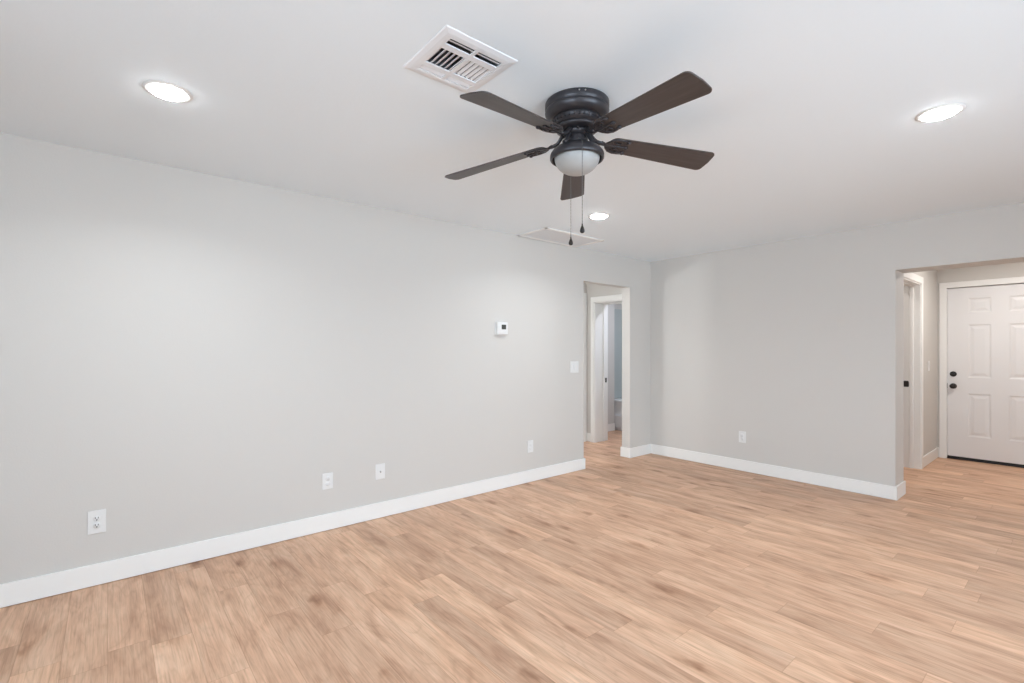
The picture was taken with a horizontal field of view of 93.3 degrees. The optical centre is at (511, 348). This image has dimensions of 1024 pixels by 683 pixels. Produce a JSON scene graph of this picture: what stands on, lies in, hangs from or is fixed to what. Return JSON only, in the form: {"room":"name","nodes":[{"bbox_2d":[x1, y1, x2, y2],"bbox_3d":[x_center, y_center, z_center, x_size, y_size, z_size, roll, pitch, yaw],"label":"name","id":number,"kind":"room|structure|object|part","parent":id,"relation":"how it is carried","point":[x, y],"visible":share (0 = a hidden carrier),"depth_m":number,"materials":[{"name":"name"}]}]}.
{"room":"empty living room","nodes":[
{"label":"empty living room","id":0,"kind":"room"},
{"bbox_2d":[0,133,650,583],"bbox_3d":[-1.350,0.110,3.630,8.030,2.440,0.120,0,0,-40],"label":"wall","id":1,"kind":"structure","parent":0,"point":[186,356],"depth_m":3.21,"materials":[{"name":"grey paint"}]},
{"bbox_2d":[87,509,105,534],"bbox_3d":[-2.337,0.973,2.719,0.080,0.130,0.009,0,0,-40],"label":"wall outlet","id":2,"kind":"object","parent":1,"relation":"attached to","point":[96,520],"visible":1,"depth_m":2.72,"materials":[{"name":"white plastic"}]},
{"bbox_2d":[93,515,100,521],"bbox_3d":[-2.336,0.954,2.718,0.034,0.034,0.005,0,0,-40],"label":"receptacle","id":3,"kind":"object","parent":2,"relation":"attached to","point":[96,518],"depth_m":2.72,"materials":[{"name":"grey plastic"}]},
{"bbox_2d":[93,522,100,528],"bbox_3d":[-2.336,0.993,2.718,0.034,0.034,0.005,0,0,-40],"label":"receptacle","id":4,"kind":"object","parent":2,"relation":"attached to","point":[96,525],"depth_m":2.72,"materials":[{"name":"grey plastic"}]},
{"bbox_2d":[0,458,584,607],"bbox_3d":[-1.785,1.268,3.265,6.654,0.119,0.148,0,0,-40],"label":"baseboard","id":5,"kind":"structure","parent":1,"relation":"attached to","point":[38,587],"depth_m":3.17,"materials":[{"name":"white paint"}]},
{"bbox_2d":[322,472,332,489],"bbox_3d":[-1.352,0.969,3.544,0.078,0.118,0.009,0,0,-40],"label":"wall outlet","id":6,"kind":"object","parent":1,"relation":"attached to","point":[327,478],"visible":1,"depth_m":3.54,"materials":[{"name":"white plastic"}]},
{"bbox_2d":[375,463,384,479],"bbox_3d":[-1.035,0.966,3.804,0.080,0.120,0.017,0,0,-40],"label":"cable plate","id":7,"kind":"object","parent":1,"relation":"attached to","point":[379,468],"visible":1,"depth_m":3.80,"materials":[{"name":"white plastic"}]},
{"bbox_2d":[495,322,507,334],"bbox_3d":[-0.097,-0.196,4.575,0.136,0.124,0.038,0,0,-40],"label":"thermostat","id":8,"kind":"object","parent":1,"relation":"attached to","point":[501,328],"visible":1,"depth_m":4.55,"materials":[{"name":"white plastic"}]},
{"bbox_2d":[528,440,532,452],"bbox_3d":[0.185,0.974,4.831,0.074,0.120,0.009,0,0,-40],"label":"wall outlet","id":9,"kind":"object","parent":1,"relation":"attached to","point":[530,442],"visible":1,"depth_m":4.83,"materials":[{"name":"white plastic"}]},
{"bbox_2d":[570,361,578,372],"bbox_3d":[0.681,0.195,5.244,0.126,0.124,0.012,0,0,-40],"label":"light switch","id":10,"kind":"object","parent":1,"relation":"attached to","point":[574,365],"visible":1,"depth_m":5.24,"materials":[{"name":"white plastic"}]},
{"bbox_2d":[620,444,650,457],"bbox_3d":[1.559,1.268,6.065,0.444,0.119,0.148,0,0,-40],"label":"baseboard","id":11,"kind":"structure","parent":1,"relation":"attached to","point":[645,449],"depth_m":5.96,"materials":[{"name":"white paint"}]},
{"bbox_2d":[0,0,1023,261],"bbox_3d":[1.438,-1.190,2.410,10.900,0.160,8.650,0,0,-40],"label":"ceiling","id":12,"kind":"structure","parent":0,"point":[807,120],"depth_m":2.19,"materials":[{"name":"white paint"}]},
{"bbox_2d":[142,80,192,102],"bbox_3d":[-1.482,-1.101,2.082,0.180,0.018,0.180,0,0,-40],"label":"recessed light","id":13,"kind":"object","parent":12,"relation":"in","point":[168,91],"visible":1,"depth_m":2.06,"materials":[{"name":"white plastic"}]},
{"bbox_2d":[403,25,517,92],"bbox_3d":[-0.203,-1.173,1.879,0.322,0.144,0.320,0,0,-40],"label":"ceiling vent","id":14,"kind":"object","parent":12,"relation":"in","point":[453,58],"visible":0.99,"depth_m":1.88,"materials":[{"name":"white metal"}]},
{"bbox_3d":[-0.203,-1.105,1.879,0.252,0.005,0.250,0,0,-40],"label":"plate","id":15,"kind":"part","parent":14,"relation":"part of","materials":[{"name":"white metal"}]},
{"bbox_2d":[518,227,603,246],"bbox_3d":[0.497,-1.105,4.816,0.825,0.010,0.397,0,0,-40],"label":"attic hatch","id":16,"kind":"object","parent":12,"relation":"attached to","point":[546,234],"visible":1,"depth_m":4.79,"materials":[{"name":"white paint"}]},
{"bbox_2d":[445,71,713,244],"bbox_3d":[0.291,-0.802,2.152,1.281,0.616,1.279,0,0,-40],"label":"ceiling fan","id":17,"kind":"object","parent":12,"relation":"hanging from","point":[575,114],"visible":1,"depth_m":2.09,"materials":[{"name":"black metal"}]},
{"bbox_3d":[-0.081,-0.899,2.349,0.523,0.006,0.141,-8,9,23],"label":"blade","id":18,"kind":"part","parent":17,"relation":"part of","materials":[{"name":"brown wood"}]},
{"bbox_3d":[0.024,-0.916,1.880,0.141,0.006,0.523,16,15,39],"label":"blade","id":19,"kind":"part","parent":17,"relation":"part of","materials":[{"name":"brown wood"}]},
{"bbox_3d":[0.331,-0.916,2.596,0.141,0.006,0.523,-12,-6,4],"label":"blade","id":20,"kind":"part","parent":17,"relation":"part of","materials":[{"name":"brown wood"}]},
{"bbox_2d":[563,125,590,140],"bbox_3d":[0.294,-0.952,2.188,0.148,0.064,0.149,0,0,-40],"label":"housing","id":21,"kind":"object","parent":17,"relation":"attached to","point":[574,132],"depth_m":2.13,"materials":[{"name":"black metal"}]},
{"bbox_3d":[0.294,-0.834,2.188,0.204,0.085,0.204,0,0,-40],"label":"lamp shade","id":22,"kind":"part","parent":17,"relation":"part of","materials":[{"name":"white glass"}]},
{"bbox_3d":[0.296,-0.737,2.103,0.010,0.402,0.090,0,0,0],"label":"pull chain","id":23,"kind":"part","parent":17,"relation":"part of","materials":[{"name":"grey metal"}]},
{"bbox_3d":[0.300,-0.515,2.060,0.020,0.042,0.020,0,0,-40],"label":"chain pull","id":24,"kind":"part","parent":17,"relation":"part of","materials":[{"name":"brown metal"}]},
{"bbox_3d":[0.504,-0.919,1.836,0.141,0.006,0.523,14,-3,-31],"label":"blade","id":25,"kind":"part","parent":17,"relation":"part of","materials":[{"name":"brown wood"}]},
{"bbox_3d":[0.694,-0.923,2.279,0.523,0.006,0.141,4,-13,-13],"label":"blade","id":26,"kind":"part","parent":17,"relation":"part of","materials":[{"name":"brown wood"}]},
{"bbox_2d":[588,213,609,218],"bbox_3d":[0.724,-1.101,4.030,0.180,0.018,0.180,0,0,-40],"label":"recessed light","id":27,"kind":"object","parent":12,"relation":"in","point":[595,215],"visible":1,"depth_m":3.99,"materials":[{"name":"white plastic"}]},
{"bbox_2d":[915,103,965,121],"bbox_3d":[2.010,-1.101,2.269,0.180,0.018,0.180,0,0,-40],"label":"recessed light","id":28,"kind":"object","parent":12,"relation":"in","point":[944,111],"visible":1,"depth_m":2.24,"materials":[{"name":"white plastic"}]},
{"bbox_2d":[0,430,1023,682],"bbox_3d":[1.454,1.380,2.391,10.900,0.100,8.600,0,0,-40],"label":"floor","id":29,"kind":"structure","parent":0,"point":[648,568],"depth_m":2.58,"materials":[{"name":"brown wood"}]},
{"bbox_2d":[614,309,621,430],"bbox_3d":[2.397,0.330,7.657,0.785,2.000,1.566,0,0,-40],"label":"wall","id":30,"kind":"structure","parent":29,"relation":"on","point":[617,312],"depth_m":8.12,"materials":[{"name":"grey paint"}]},
{"bbox_2d":[584,283,586,292],"bbox_3d":[-0.380,0.110,5.837,3.710,2.440,0.120,0,0,-40],"label":"wall","id":31,"kind":"structure","parent":0,"point":[585,284],"depth_m":6.96,"materials":[{"name":"grey paint"}]},
{"bbox_2d":[584,293,586,441],"bbox_3d":[0.696,0.263,6.647,0.976,2.135,0.019,0,0,-40],"label":"trim","id":32,"kind":"structure","parent":31,"relation":"attached to","point":[585,294],"depth_m":6.94,"materials":[{"name":"white paint"}]},
{"bbox_2d":[587,433,590,441],"bbox_3d":[0.230,1.268,6.214,2.290,0.119,0.085,0,0,-40],"label":"baseboard","id":33,"kind":"structure","parent":31,"relation":"attached to","point":[588,434],"depth_m":6.92,"materials":[{"name":"white paint"}]},
{"bbox_2d":[608,304,613,423],"bbox_3d":[1.238,0.110,7.596,1.030,2.440,0.120,0,0,-40],"label":"wall","id":34,"kind":"structure","parent":0,"point":[610,306],"depth_m":7.82,"materials":[{"name":"grey paint"}]},
{"bbox_2d":[608,423,614,431],"bbox_3d":[1.492,1.268,7.495,0.770,0.119,0.362,0,0,-40],"label":"baseboard","id":35,"kind":"structure","parent":34,"relation":"attached to","point":[611,427],"depth_m":7.81,"materials":[{"name":"white paint"}]},
{"bbox_2d":[614,303,621,398],"bbox_3d":[1.907,0.110,8.332,1.180,2.440,0.070,0,0,-40],"label":"wall","id":36,"kind":"structure","parent":0,"point":[616,306],"depth_m":8.21,"materials":[{"name":"grey paint"}]},
{"bbox_2d":[587,202,1023,495],"bbox_3d":[3.615,0.110,4.180,0.290,2.440,8.170,0,0,-40],"label":"wall","id":37,"kind":"structure","parent":0,"point":[796,346],"depth_m":4.81,"materials":[{"name":"grey paint"}]},
{"bbox_2d":[591,294,621,442],"bbox_3d":[1.509,0.296,6.674,0.299,2.068,0.848,0,0,-40],"label":"trim","id":38,"kind":"structure","parent":37,"relation":"attached to","point":[599,305],"depth_m":6.91,"materials":[{"name":"white paint"}]},
{"bbox_2d":[739,431,745,442],"bbox_3d":[2.510,0.959,5.266,0.009,0.124,0.076,0,0,-40],"label":"wall outlet","id":39,"kind":"object","parent":37,"relation":"attached to","point":[742,435],"visible":1,"depth_m":5.26,"materials":[{"name":"white plastic"}]},
{"bbox_2d":[651,444,905,499],"bbox_3d":[2.689,1.268,5.286,0.318,0.119,2.498,0,0,-40],"label":"baseboard","id":40,"kind":"structure","parent":37,"relation":"attached to","point":[841,483],"depth_m":4.89,"materials":[{"name":"white paint"}]},
{"bbox_2d":[912,270,936,455],"bbox_3d":[4.372,0.110,5.355,2.380,2.440,0.200,0,0,-40],"label":"wall","id":41,"kind":"structure","parent":0,"point":[930,277],"depth_m":5.66,"materials":[{"name":"grey paint"}]},
{"bbox_2d":[904,273,923,468],"bbox_3d":[4.098,0.267,5.114,1.094,2.127,0.217,0,0,-40],"label":"trim","id":42,"kind":"structure","parent":41,"relation":"attached to","point":[913,283],"depth_m":5.37,"materials":[{"name":"white paint"}]},
{"bbox_3d":[4.430,0.392,5.427,0.008,0.067,0.048,0,0,-40],"label":"strike plate","id":43,"kind":"part","parent":42,"relation":"part of","materials":[{"name":"brown metal"}]},
{"bbox_2d":[923,447,938,467],"bbox_3d":[4.911,1.268,5.663,0.858,0.119,0.020,0,0,-40],"label":"baseboard","id":44,"kind":"structure","parent":41,"relation":"attached to","point":[931,456],"depth_m":5.63,"materials":[{"name":"white paint"}]},
{"bbox_2d":[937,262,1023,446],"bbox_3d":[5.917,0.110,5.247,0.150,2.440,1.950,0,0,-40],"label":"wall","id":45,"kind":"structure","parent":0,"point":[1008,270],"depth_m":5.72,"materials":[{"name":"grey paint"}]},
{"bbox_2d":[939,277,1023,457],"bbox_3d":[5.635,0.262,5.571,0.167,2.136,1.046,0,0,-40],"label":"trim","id":46,"kind":"structure","parent":45,"relation":"attached to","point":[943,287],"depth_m":5.88,"materials":[{"name":"white paint"}]},
{"bbox_2d":[947,283,1023,464],"bbox_3d":[5.595,0.280,5.532,0.110,2.028,0.920,0,0,-40],"label":"door","id":47,"kind":"structure","parent":45,"relation":"in","point":[985,324],"depth_m":5.63,"materials":[{"name":"white paint"}]},
{"bbox_3d":[5.318,0.448,5.828,0.066,0.066,0.066,0,0,-40],"label":"knob","id":48,"kind":"part","parent":47,"relation":"part of","materials":[{"name":"brown metal"}]},
{"bbox_2d":[947,455,1023,467],"bbox_3d":[5.647,1.313,5.581,0.135,0.034,0.914,0,0,-40],"label":"threshold","id":49,"kind":"object","parent":45,"relation":"attached to","point":[949,456],"depth_m":5.62,"materials":[{"name":"black metal"}]}
]}

